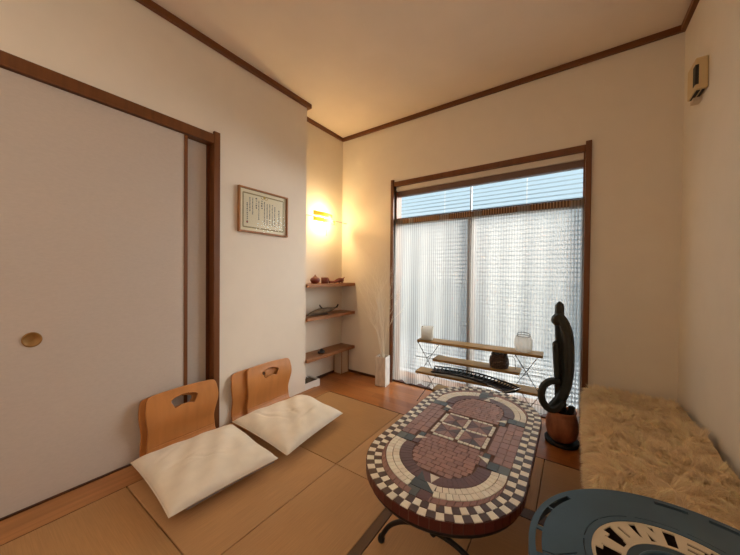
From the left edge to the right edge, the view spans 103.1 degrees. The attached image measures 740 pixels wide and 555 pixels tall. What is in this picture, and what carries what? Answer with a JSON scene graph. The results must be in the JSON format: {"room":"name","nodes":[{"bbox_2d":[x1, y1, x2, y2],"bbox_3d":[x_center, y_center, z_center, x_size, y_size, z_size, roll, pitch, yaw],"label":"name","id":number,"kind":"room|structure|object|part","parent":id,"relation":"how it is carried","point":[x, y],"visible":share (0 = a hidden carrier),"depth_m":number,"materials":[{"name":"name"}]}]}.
{"room":"japanese tatami room","nodes":[
{"label":"japanese tatami room","id":0,"kind":"room"},
{"bbox_2d":[0,0,306,426],"bbox_3d":[-1.675,-0.228,1.045,0.278,2.400,3.607,1,1,35],"label":"wall","id":1,"kind":"structure","parent":0,"point":[124,49],"depth_m":1.89,"materials":[{"name":"paint"}]},
{"bbox_2d":[0,463,131,520],"bbox_3d":[-1.800,0.955,0.674,0.034,0.006,2.845,1,1,35],"label":"trim","id":2,"kind":"structure","parent":1,"relation":"attached to","point":[130,464],"depth_m":1.29,"materials":[{"name":"brown wood"}]},
{"bbox_2d":[0,50,219,517],"bbox_3d":[-1.564,0.030,1.041,0.116,1.850,2.025,1,1,35],"label":"door","id":3,"kind":"structure","parent":1,"relation":"in","point":[110,203],"depth_m":1.36,"materials":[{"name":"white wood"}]},
{"bbox_3d":[-1.401,0.258,1.218,0.005,0.062,0.059,1,1,35],"label":"handle","id":4,"kind":"part","parent":3,"relation":"part of","materials":[{"name":"brown metal"}]},
{"bbox_3d":[-1.350,0.065,1.375,0.020,1.766,1.119,1,1,35],"label":"panel","id":5,"kind":"part","parent":3,"relation":"part of","materials":[{"name":"paper"}]},
{"bbox_2d":[0,387,327,545],"bbox_3d":[-1.471,0.966,0.979,0.166,0.018,3.721,1,1,35],"label":"trim","id":6,"kind":"structure","parent":1,"relation":"attached to","point":[11,528],"depth_m":1.25,"materials":[{"name":"brown wood"}]},
{"bbox_2d":[231,367,277,441],"bbox_3d":[-0.653,0.787,1.953,0.380,0.330,0.372,1,1,35],"label":"chair","id":7,"kind":"object","parent":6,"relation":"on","point":[238,379],"visible":0.22,"depth_m":1.95,"materials":[{"name":"brown wood"}]},
{"bbox_3d":[-0.654,0.928,1.954,0.378,0.048,0.350,1,1,35],"label":"seat","id":8,"kind":"part","parent":7,"relation":"part of","materials":[{"name":"white fabric"}]},
{"bbox_3d":[-0.796,0.761,2.052,0.032,0.283,0.372,1,1,35],"label":"backrest","id":9,"kind":"part","parent":7,"relation":"part of","materials":[{"name":"brown wood"}]},
{"bbox_2d":[246,358,291,413],"bbox_3d":[-0.580,0.775,2.020,0.380,0.330,0.372,1,1,35],"label":"chair","id":10,"kind":"object","parent":7,"relation":"on","point":[262,392],"visible":0.63,"depth_m":2.10,"materials":[{"name":"brown wood"}]},
{"bbox_3d":[-0.580,0.916,2.021,0.378,0.048,0.350,1,1,35],"label":"seat","id":11,"kind":"part","parent":10,"relation":"part of","materials":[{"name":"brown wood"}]},
{"bbox_2d":[232,395,342,454],"bbox_3d":[-0.484,0.878,1.871,0.544,0.088,0.556,1,1,35],"label":"floor cushion","id":12,"kind":"object","parent":10,"relation":"on","point":[286,424],"visible":1,"depth_m":1.76,"materials":[{"name":"beige fabric"}]},
{"bbox_2d":[135,0,311,110],"bbox_3d":[-1.595,-1.409,0.999,0.188,0.034,3.632,1,1,35],"label":"trim","id":13,"kind":"structure","parent":1,"relation":"attached to","point":[151,5],"depth_m":1.80,"materials":[{"name":"brown wood"}]},
{"bbox_2d":[237,185,287,237],"bbox_3d":[-0.753,-0.459,2.102,0.022,0.304,0.404,1,1,35],"label":"frame","id":14,"kind":"object","parent":1,"relation":"attached to","point":[258,211],"visible":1,"depth_m":2.08,"materials":[{"name":"brown wood"}]},
{"bbox_2d":[306,210,345,234],"bbox_3d":[-0.402,-0.493,2.748,0.073,0.205,0.642,1,1,35],"label":"wall lamp","id":15,"kind":"object","parent":1,"relation":"attached to","point":[315,212],"visible":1,"depth_m":2.67,"materials":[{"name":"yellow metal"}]},
{"bbox_3d":[-0.420,-0.574,2.684,0.024,0.043,0.245,1,1,35],"label":"lamp shade","id":16,"kind":"part","parent":15,"relation":"part of","materials":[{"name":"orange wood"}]},
{"bbox_3d":[-0.407,-0.522,2.700,0.028,0.044,0.285,1,1,35],"label":"lamp shade","id":17,"kind":"part","parent":15,"relation":"part of","materials":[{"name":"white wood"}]},
{"bbox_2d":[305,122,342,376],"bbox_3d":[-0.493,-0.238,2.886,0.120,2.400,0.766,1,1,35],"label":"wall","id":18,"kind":"structure","parent":0,"point":[324,151],"depth_m":2.84,"materials":[{"name":"paint"}]},
{"bbox_2d":[316,370,333,377],"bbox_3d":[-0.485,0.952,2.814,0.008,0.022,0.646,1,1,35],"label":"baseboard","id":19,"kind":"structure","parent":18,"relation":"attached to","point":[332,371],"depth_m":2.88,"materials":[{"name":"brown wood"}]},
{"bbox_2d":[307,117,343,141],"bbox_3d":[-0.451,-1.421,2.793,0.020,0.032,0.621,1,1,35],"label":"trim","id":20,"kind":"structure","parent":18,"relation":"attached to","point":[309,120],"depth_m":2.80,"materials":[{"name":"brown wood"}]},
{"bbox_2d":[305,343,354,362],"bbox_3d":[-0.412,0.700,2.762,0.180,0.028,0.644,1,1,35],"label":"wall shelf","id":21,"kind":"object","parent":18,"relation":"attached to","point":[311,356],"visible":0.73,"depth_m":2.73,"materials":[{"name":"brown wood"}]},
{"bbox_2d":[306,310,354,321],"bbox_3d":[-0.409,0.352,2.758,0.180,0.028,0.644,1,1,35],"label":"wall shelf","id":22,"kind":"object","parent":18,"relation":"attached to","point":[336,313],"visible":0.72,"depth_m":2.70,"materials":[{"name":"brown wood"}]},
{"bbox_2d":[307,304,338,315],"bbox_3d":[-0.420,0.292,2.706,0.065,0.092,0.406,1,1,35],"label":"driftwood","id":23,"kind":"object","parent":22,"relation":"on","point":[322,311],"visible":1,"depth_m":2.65,"materials":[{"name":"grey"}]},
{"bbox_2d":[306,282,354,287],"bbox_3d":[-0.406,0.068,2.755,0.180,0.028,0.644,1,1,35],"label":"wall shelf","id":24,"kind":"object","parent":18,"relation":"attached to","point":[308,285],"visible":0.66,"depth_m":2.67,"materials":[{"name":"brown wood"}]},
{"bbox_2d":[310,275,319,283],"bbox_3d":[-0.486,0.015,2.605,0.088,0.081,0.088,1,1,35],"label":"clay pot","id":25,"kind":"object","parent":24,"relation":"on","point":[315,280],"visible":1,"depth_m":2.58,"materials":[{"name":"brown ceramic"}]},
{"bbox_2d":[321,277,328,283],"bbox_3d":[-0.409,0.027,2.709,0.084,0.055,0.068,0,1,-22],"label":"clay cup","id":26,"kind":"object","parent":24,"relation":"on","point":[324,280],"visible":1,"depth_m":2.68,"materials":[{"name":"brown ceramic"}]},
{"bbox_2d":[329,277,344,282],"bbox_3d":[-0.318,0.023,2.847,0.042,0.061,0.227,1,1,35],"label":"sculpture","id":27,"kind":"object","parent":24,"relation":"on","point":[339,280],"visible":0.96,"depth_m":2.84,"materials":[{"name":"brown ceramic"}]},
{"bbox_2d":[152,0,691,137],"bbox_3d":[-0.475,-1.452,0.598,2.724,0.080,4.493,1,1,35],"label":"ceiling","id":28,"kind":"structure","parent":0,"point":[360,65],"depth_m":1.75,"materials":[{"name":"paint"}]},
{"bbox_2d":[317,370,582,509],"bbox_3d":[-0.432,1.028,0.722,2.724,0.080,4.723,1,1,35],"label":"floor","id":29,"kind":"structure","parent":0,"point":[398,397],"depth_m":2.42,"materials":[{"name":"brown wood"}]},
{"bbox_2d":[0,487,181,554],"bbox_3d":[-1.032,0.971,0.876,0.670,0.018,0.673,1,1,35],"label":"mat","id":30,"kind":"object","parent":29,"relation":"on","point":[116,523],"visible":1,"depth_m":1.10,"materials":[{"name":"beige wicker"}]},
{"bbox_2d":[127,431,335,554],"bbox_3d":[-0.645,0.969,1.433,0.670,0.018,0.675,1,1,35],"label":"mat","id":31,"kind":"object","parent":29,"relation":"on","point":[214,525],"visible":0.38,"depth_m":1.25,"materials":[{"name":"beige wicker"}]},
{"bbox_2d":[138,392,196,456],"bbox_3d":[-0.934,0.789,1.549,0.380,0.330,0.372,1,1,35],"label":"chair","id":32,"kind":"object","parent":31,"relation":"on","point":[141,410],"visible":0.18,"depth_m":1.51,"materials":[{"name":"brown wood"}]},
{"bbox_2d":[145,379,217,453],"bbox_3d":[-0.903,0.778,1.554,0.380,0.330,0.372,1,1,35],"label":"chair","id":33,"kind":"object","parent":32,"relation":"on","point":[167,424],"visible":0.62,"depth_m":1.63,"materials":[{"name":"brown wood"}]},
{"bbox_3d":[-0.903,0.918,1.555,0.378,0.048,0.350,1,1,35],"label":"seat","id":34,"kind":"part","parent":33,"relation":"part of","materials":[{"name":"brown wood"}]},
{"bbox_2d":[131,424,277,517],"bbox_3d":[-0.804,0.879,1.439,0.512,0.090,0.488,1,1,40],"label":"floor cushion","id":35,"kind":"object","parent":33,"relation":"on","point":[182,474],"visible":1,"depth_m":1.35,"materials":[{"name":"beige fabric"}]},
{"bbox_2d":[1,391,577,545],"bbox_3d":[-0.700,0.980,0.445,1.710,0.018,3.724,1,1,35],"label":"trim","id":36,"kind":"structure","parent":29,"relation":"on","point":[328,391],"depth_m":1.51,"materials":[{"name":"brown wood"}]},
{"bbox_2d":[222,464,384,554],"bbox_3d":[-0.222,0.976,1.139,0.355,0.018,0.675,1,1,35],"label":"mat","id":37,"kind":"object","parent":29,"relation":"on","point":[331,515],"visible":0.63,"depth_m":1.17,"materials":[{"name":"beige wicker"}]},
{"bbox_2d":[305,375,319,390],"bbox_3d":[-0.558,0.927,2.590,0.135,0.076,0.190,1,1,35],"label":"box","id":38,"kind":"object","parent":29,"relation":"on","point":[310,381],"visible":0.44,"depth_m":2.58,"materials":[{"name":"white ceramic"}]},
{"bbox_2d":[334,350,348,374],"bbox_3d":[-0.294,0.838,2.990,0.108,0.249,0.108,1,1,35],"label":"square column","id":39,"kind":"structure","parent":29,"relation":"on","point":[341,360],"depth_m":2.96,"materials":[{"name":"brown wood"}]},
{"bbox_2d":[299,391,398,463],"bbox_3d":[-0.258,0.966,1.989,0.670,0.018,0.674,1,1,35],"label":"mat","id":40,"kind":"object","parent":29,"relation":"on","point":[359,421],"visible":0.49,"depth_m":1.88,"materials":[{"name":"beige wicker"}]},
{"bbox_2d":[347,508,391,554],"bbox_3d":[-0.296,0.980,0.684,0.038,0.018,1.378,1,1,35],"label":"trim","id":41,"kind":"structure","parent":29,"relation":"on","point":[373,530],"depth_m":1.11,"materials":[{"name":"brown wood"}]},
{"bbox_2d":[337,414,403,479],"bbox_3d":[0.293,0.975,1.606,0.667,0.018,0.674,1,1,35],"label":"mat","id":42,"kind":"object","parent":29,"relation":"on","point":[355,462],"visible":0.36,"depth_m":1.57,"materials":[{"name":"beige wicker"}]},
{"bbox_2d":[366,387,541,554],"bbox_3d":[0.388,0.800,1.224,0.521,0.343,1.021,1,1,35],"label":"table","id":43,"kind":"object","parent":42,"relation":"on","point":[459,464],"visible":1,"depth_m":1.00,"materials":[{"name":"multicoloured tile"}]},
{"bbox_3d":[0.122,0.892,1.025,0.209,0.140,0.016,1,1,35],"label":"leg","id":44,"kind":"part","parent":43,"relation":"part of","materials":[{"name":"black metal"}]},
{"bbox_3d":[0.389,0.670,1.222,0.509,0.017,1.009,1,1,35],"label":"rim rail","id":45,"kind":"part","parent":43,"relation":"part of","materials":[{"name":"black metal"}]},
{"bbox_3d":[0.292,0.895,0.907,0.209,0.140,0.016,1,1,35],"label":"leg","id":46,"kind":"part","parent":43,"relation":"part of","materials":[{"name":"black metal"}]},
{"bbox_2d":[375,354,389,386],"bbox_3d":[0.113,0.839,2.659,0.100,0.262,0.100,1,1,27],"label":"vase","id":47,"kind":"object","parent":29,"relation":"on","point":[382,364],"visible":0.96,"depth_m":2.62,"materials":[{"name":"white ceramic"}]},
{"bbox_2d":[352,254,404,356],"bbox_3d":[0.076,0.227,2.633,0.500,0.993,0.234,1,1,28],"label":"dried branches","id":48,"kind":"object","parent":47,"relation":"in","point":[377,300],"visible":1,"depth_m":2.64,"materials":[{"name":"beige plant"}]},
{"bbox_2d":[362,514,470,554],"bbox_3d":[0.075,0.981,0.922,0.296,0.018,0.692,1,1,35],"label":"mat","id":49,"kind":"object","parent":29,"relation":"on","point":[400,539],"visible":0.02,"depth_m":1.07,"materials":[{"name":"beige wicker"}]},
{"bbox_2d":[415,338,542,413],"bbox_3d":[0.765,0.738,2.157,0.876,0.486,0.142,1,1,31],"label":"shelf","id":50,"kind":"object","parent":29,"relation":"on","point":[533,391],"visible":0.66,"depth_m":2.12,"materials":[{"name":"brown wood"}]},
{"bbox_3d":[0.438,0.739,2.279,0.155,0.475,0.005,1,1,31],"label":"leg","id":51,"kind":"part","parent":50,"relation":"part of","materials":[{"name":"metal"}]},
{"bbox_2d":[421,325,433,339],"bbox_3d":[0.457,0.441,2.342,0.088,0.098,0.088,1,1,18],"label":"candle","id":52,"kind":"object","parent":50,"relation":"on","point":[427,332],"visible":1,"depth_m":2.30,"materials":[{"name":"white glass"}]},
{"bbox_2d":[431,365,520,393],"bbox_3d":[0.706,0.718,2.059,0.225,0.054,0.627,0,1,-44],"label":"rack","id":53,"kind":"object","parent":50,"relation":"on","point":[499,386],"visible":0.99,"depth_m":2.04,"materials":[{"name":"black metal"}]},
{"bbox_3d":[0.661,0.699,2.008,0.527,0.015,0.072,1,1,44],"label":"rail","id":54,"kind":"part","parent":53,"relation":"part of","materials":[{"name":"black metal"}]},
{"bbox_3d":[0.851,0.711,1.889,0.190,0.032,0.138,0,1,-27],"label":"rail","id":55,"kind":"part","parent":53,"relation":"part of","materials":[{"name":"black metal"}]},
{"bbox_2d":[489,352,515,368],"bbox_3d":[0.913,0.575,2.058,0.130,0.112,0.152,0,1,-20],"label":"basket","id":56,"kind":"object","parent":50,"relation":"on","point":[496,360],"visible":0.94,"depth_m":2.02,"materials":[{"name":"wicker"}]},
{"bbox_2d":[514,332,532,352],"bbox_3d":[1.038,0.434,1.989,0.111,0.130,0.111,1,1,35],"label":"glass lantern","id":57,"kind":"object","parent":50,"relation":"on","point":[523,343],"visible":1,"depth_m":1.95,"materials":[{"name":"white glass"}]},
{"label":"leg","id":58,"kind":"part","parent":50,"relation":"part of","materials":[{"name":"metal"}]},
{"bbox_3d":[1.095,0.748,2.034,0.155,0.475,0.005,1,1,31],"label":"leg","id":59,"kind":"part","parent":50,"relation":"part of","materials":[{"name":"metal"}]},
{"bbox_2d":[467,516,552,554],"bbox_3d":[0.417,0.986,0.800,0.399,0.018,0.882,1,1,35],"label":"mat","id":60,"kind":"object","parent":29,"relation":"on","point":[513,540],"visible":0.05,"depth_m":1.08,"materials":[{"name":"beige wicker"}]},
{"bbox_2d":[528,489,739,554],"bbox_3d":[0.560,0.759,0.476,0.540,0.446,0.540,0,1,-35],"label":"metal table","id":61,"kind":"object","parent":60,"relation":"on","point":[579,521],"visible":1,"depth_m":0.63,"materials":[{"name":"paint"}]},
{"bbox_3d":[0.556,0.542,0.508,0.279,0.005,0.279,1,1,35],"label":"plate","id":62,"kind":"part","parent":61,"relation":"part of","materials":[{"name":"blue paint"}]},
{"bbox_2d":[520,508,546,525],"bbox_3d":[0.710,0.984,1.170,0.340,0.018,0.053,1,1,35],"label":"trim","id":63,"kind":"structure","parent":29,"relation":"on","point":[528,514],"depth_m":1.20,"materials":[{"name":"brown fabric"}]},
{"bbox_2d":[524,457,543,511],"bbox_3d":[0.725,0.981,1.457,0.208,0.018,0.427,1,1,35],"label":"mat","id":64,"kind":"object","parent":29,"relation":"on","point":[533,492],"visible":0.31,"depth_m":1.38,"materials":[{"name":"brown wicker"}]},
{"bbox_2d":[537,460,580,516],"bbox_3d":[0.876,0.984,1.351,0.155,0.018,0.427,1,1,35],"label":"mat","id":65,"kind":"object","parent":29,"relation":"on","point":[556,478],"visible":0.39,"depth_m":1.41,"materials":[{"name":"beige wicker"}]},
{"bbox_2d":[544,407,579,449],"bbox_3d":[1.150,0.891,1.762,0.180,0.198,0.180,1,1,35],"label":"terracotta pot","id":66,"kind":"object","parent":29,"relation":"on","point":[562,428],"visible":0.77,"depth_m":1.70,"materials":[{"name":"brown ceramic"}]},
{"bbox_2d":[538,301,574,414],"bbox_3d":[1.106,0.484,1.733,0.183,0.677,0.125,0,1,-19],"label":"cactus","id":67,"kind":"object","parent":66,"relation":"on","point":[563,347],"visible":1,"depth_m":1.72,"materials":[{"name":"plant"}]},
{"bbox_3d":[1.074,0.693,1.731,0.151,0.207,0.057,1,1,27],"label":"looped arm","id":68,"kind":"part","parent":67,"relation":"part of"},
{"bbox_3d":[1.122,0.590,1.761,0.058,0.421,0.043,1,1,35],"label":"stem","id":69,"kind":"part","parent":67,"relation":"part of","materials":[{"name":"green plant"}]},
{"bbox_3d":[1.157,0.473,1.782,0.070,0.656,0.048,1,1,35],"label":"stem","id":70,"kind":"part","parent":67,"relation":"part of","materials":[{"name":"green plant"}]},
{"bbox_3d":[1.130,0.509,1.741,0.135,0.592,0.079,1,1,35],"label":"stem","id":71,"kind":"part","parent":67,"relation":"part of","materials":[{"name":"green plant"}]},
{"bbox_3d":[1.257,0.865,1.335,0.405,0.262,1.060,1,1,35],"label":"bench","id":72,"kind":"object","parent":29,"relation":"on","visible":0},
{"bbox_2d":[578,383,698,438],"bbox_3d":[1.390,0.742,1.575,0.450,0.231,0.527,1,1,35],"label":"fur throw","id":73,"kind":"object","parent":72,"relation":"on","point":[612,397],"visible":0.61,"depth_m":1.61,"materials":[{"name":"beige fur"}]},
{"bbox_2d":[578,400,739,529],"bbox_3d":[1.102,0.768,1.166,0.455,0.310,0.750,1,1,35],"label":"rug","id":74,"kind":"object","parent":72,"relation":"on","point":[674,463],"visible":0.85,"depth_m":1.06,"materials":[{"name":"beige fur"}]},
{"bbox_2d":[400,326,577,408],"bbox_3d":[3.774,1.021,6.335,11.000,0.080,9.297,1,1,35],"label":"ground","id":75,"kind":"structure","parent":0,"point":[400,326],"depth_m":3.57,"materials":[{"name":"white"}]},
{"bbox_2d":[400,279,578,345],"bbox_3d":[2.990,0.537,4.318,10.000,0.920,0.100,1,1,35],"label":"wall","id":76,"kind":"structure","parent":75,"relation":"on","point":[402,279],"depth_m":4.90,"materials":[{"name":"white"}]},
{"bbox_2d":[341,25,685,403],"bbox_3d":[0.804,-0.220,2.365,2.604,2.400,0.142,1,1,35],"label":"wall","id":77,"kind":"structure","parent":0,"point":[629,103],"depth_m":1.85,"materials":[{"name":"paint"}]},
{"bbox_2d":[349,369,374,377],"bbox_3d":[0.717,0.968,2.367,2.476,0.022,0.008,1,1,35],"label":"baseboard","id":78,"kind":"structure","parent":77,"relation":"attached to","point":[350,370],"depth_m":2.92,"materials":[{"name":"brown wood"}]},
{"bbox_2d":[389,140,591,424],"bbox_3d":[0.845,0.047,2.372,1.482,1.866,0.186,1,1,35],"label":"window","id":79,"kind":"structure","parent":77,"relation":"attached to","point":[572,158],"depth_m":2.18,"materials":[{"name":"brown wood"}]},
{"bbox_2d":[400,221,466,368],"bbox_3d":[0.595,0.201,2.818,0.663,1.425,0.040,1,1,35],"label":"blind","id":80,"kind":"object","parent":79,"relation":"attached to","point":[464,221],"depth_m":2.82,"materials":[{"name":"white fabric"}]},
{"bbox_3d":[0.848,0.974,2.403,1.400,0.012,0.140,1,1,35],"label":"sill","id":81,"kind":"part","parent":79,"relation":"part of","materials":[{"name":"brown wood"}]},
{"bbox_2d":[396,197,583,219],"bbox_3d":[0.821,-0.531,2.326,1.410,0.008,0.008,1,1,35],"label":"curtain rod","id":82,"kind":"object","parent":79,"relation":"attached to","point":[581,197],"visible":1,"depth_m":2.22,"materials":[{"name":"brown wood"}]},
{"bbox_2d":[393,211,470,388],"bbox_3d":[0.502,0.216,2.536,0.716,1.494,0.041,1,1,35],"label":"sheer curtain","id":83,"kind":"object","parent":82,"relation":"hanging from","point":[430,308],"visible":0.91,"depth_m":2.52,"materials":[{"name":"fabric"}]},
{"bbox_2d":[470,199,583,423],"bbox_3d":[1.093,0.226,2.126,0.724,1.494,0.041,1,1,35],"label":"sheer curtain","id":84,"kind":"object","parent":82,"relation":"hanging from","point":[577,202],"visible":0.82,"depth_m":2.11,"materials":[{"name":"fabric"}]},
{"bbox_3d":[0.848,-0.503,2.365,1.400,0.053,0.050,1,1,35],"label":"transom rail","id":85,"kind":"part","parent":79,"relation":"part of","materials":[{"name":"brown wood"}]},
{"bbox_3d":[0.847,-0.768,2.358,1.400,0.053,0.040,1,1,35],"label":"rail","id":86,"kind":"part","parent":79,"relation":"part of","materials":[{"name":"brown wood"}]},
{"bbox_2d":[401,169,582,217],"bbox_3d":[0.942,-0.696,2.572,1.489,0.207,0.040,1,1,35],"label":"blind","id":87,"kind":"object","parent":79,"relation":"attached to","point":[578,169],"depth_m":2.47,"materials":[{"name":"blue paint"}]},
{"bbox_2d":[474,211,580,403],"bbox_3d":[1.232,0.211,2.376,0.744,1.425,0.040,1,1,35],"label":"blind","id":88,"kind":"object","parent":79,"relation":"attached to","point":[495,263],"depth_m":2.35,"materials":[{"name":"white fabric"}]},
{"bbox_3d":[0.971,-0.011,2.555,2.004,1.980,0.004,1,1,35],"label":"cord","id":89,"kind":"part","parent":88,"relation":"part of","materials":[{"name":"white fabric"}]},
{"bbox_2d":[678,0,739,478],"bbox_3d":[0.583,-0.193,-0.130,0.120,2.400,4.253,1,1,35],"label":"wall","id":90,"kind":"structure","parent":0,"point":[709,312],"depth_m":1.27,"materials":[{"name":"paint"}]},
{"bbox_2d":[681,0,699,30],"bbox_3d":[0.529,-1.377,-0.112,0.022,0.034,4.231,1,1,35],"label":"trim","id":91,"kind":"structure","parent":90,"relation":"attached to","point":[694,3],"depth_m":1.53,"materials":[{"name":"brown wood"}]},
{"bbox_2d":[687,55,708,105],"bbox_3d":[1.557,-0.932,1.399,0.043,0.166,0.130,1,1,35],"label":"receiver","id":92,"kind":"object","parent":90,"relation":"attached to","point":[698,73],"visible":1,"depth_m":1.36,"materials":[{"name":"brown plastic"}]},
{"bbox_2d":[690,88,704,100],"bbox_3d":[1.556,-0.869,1.398,0.028,0.004,0.100,1,1,35],"label":"vent","id":93,"kind":"object","parent":92,"relation":"attached to","point":[696,94],"depth_m":1.40,"materials":[{"name":"black"}]}
]}

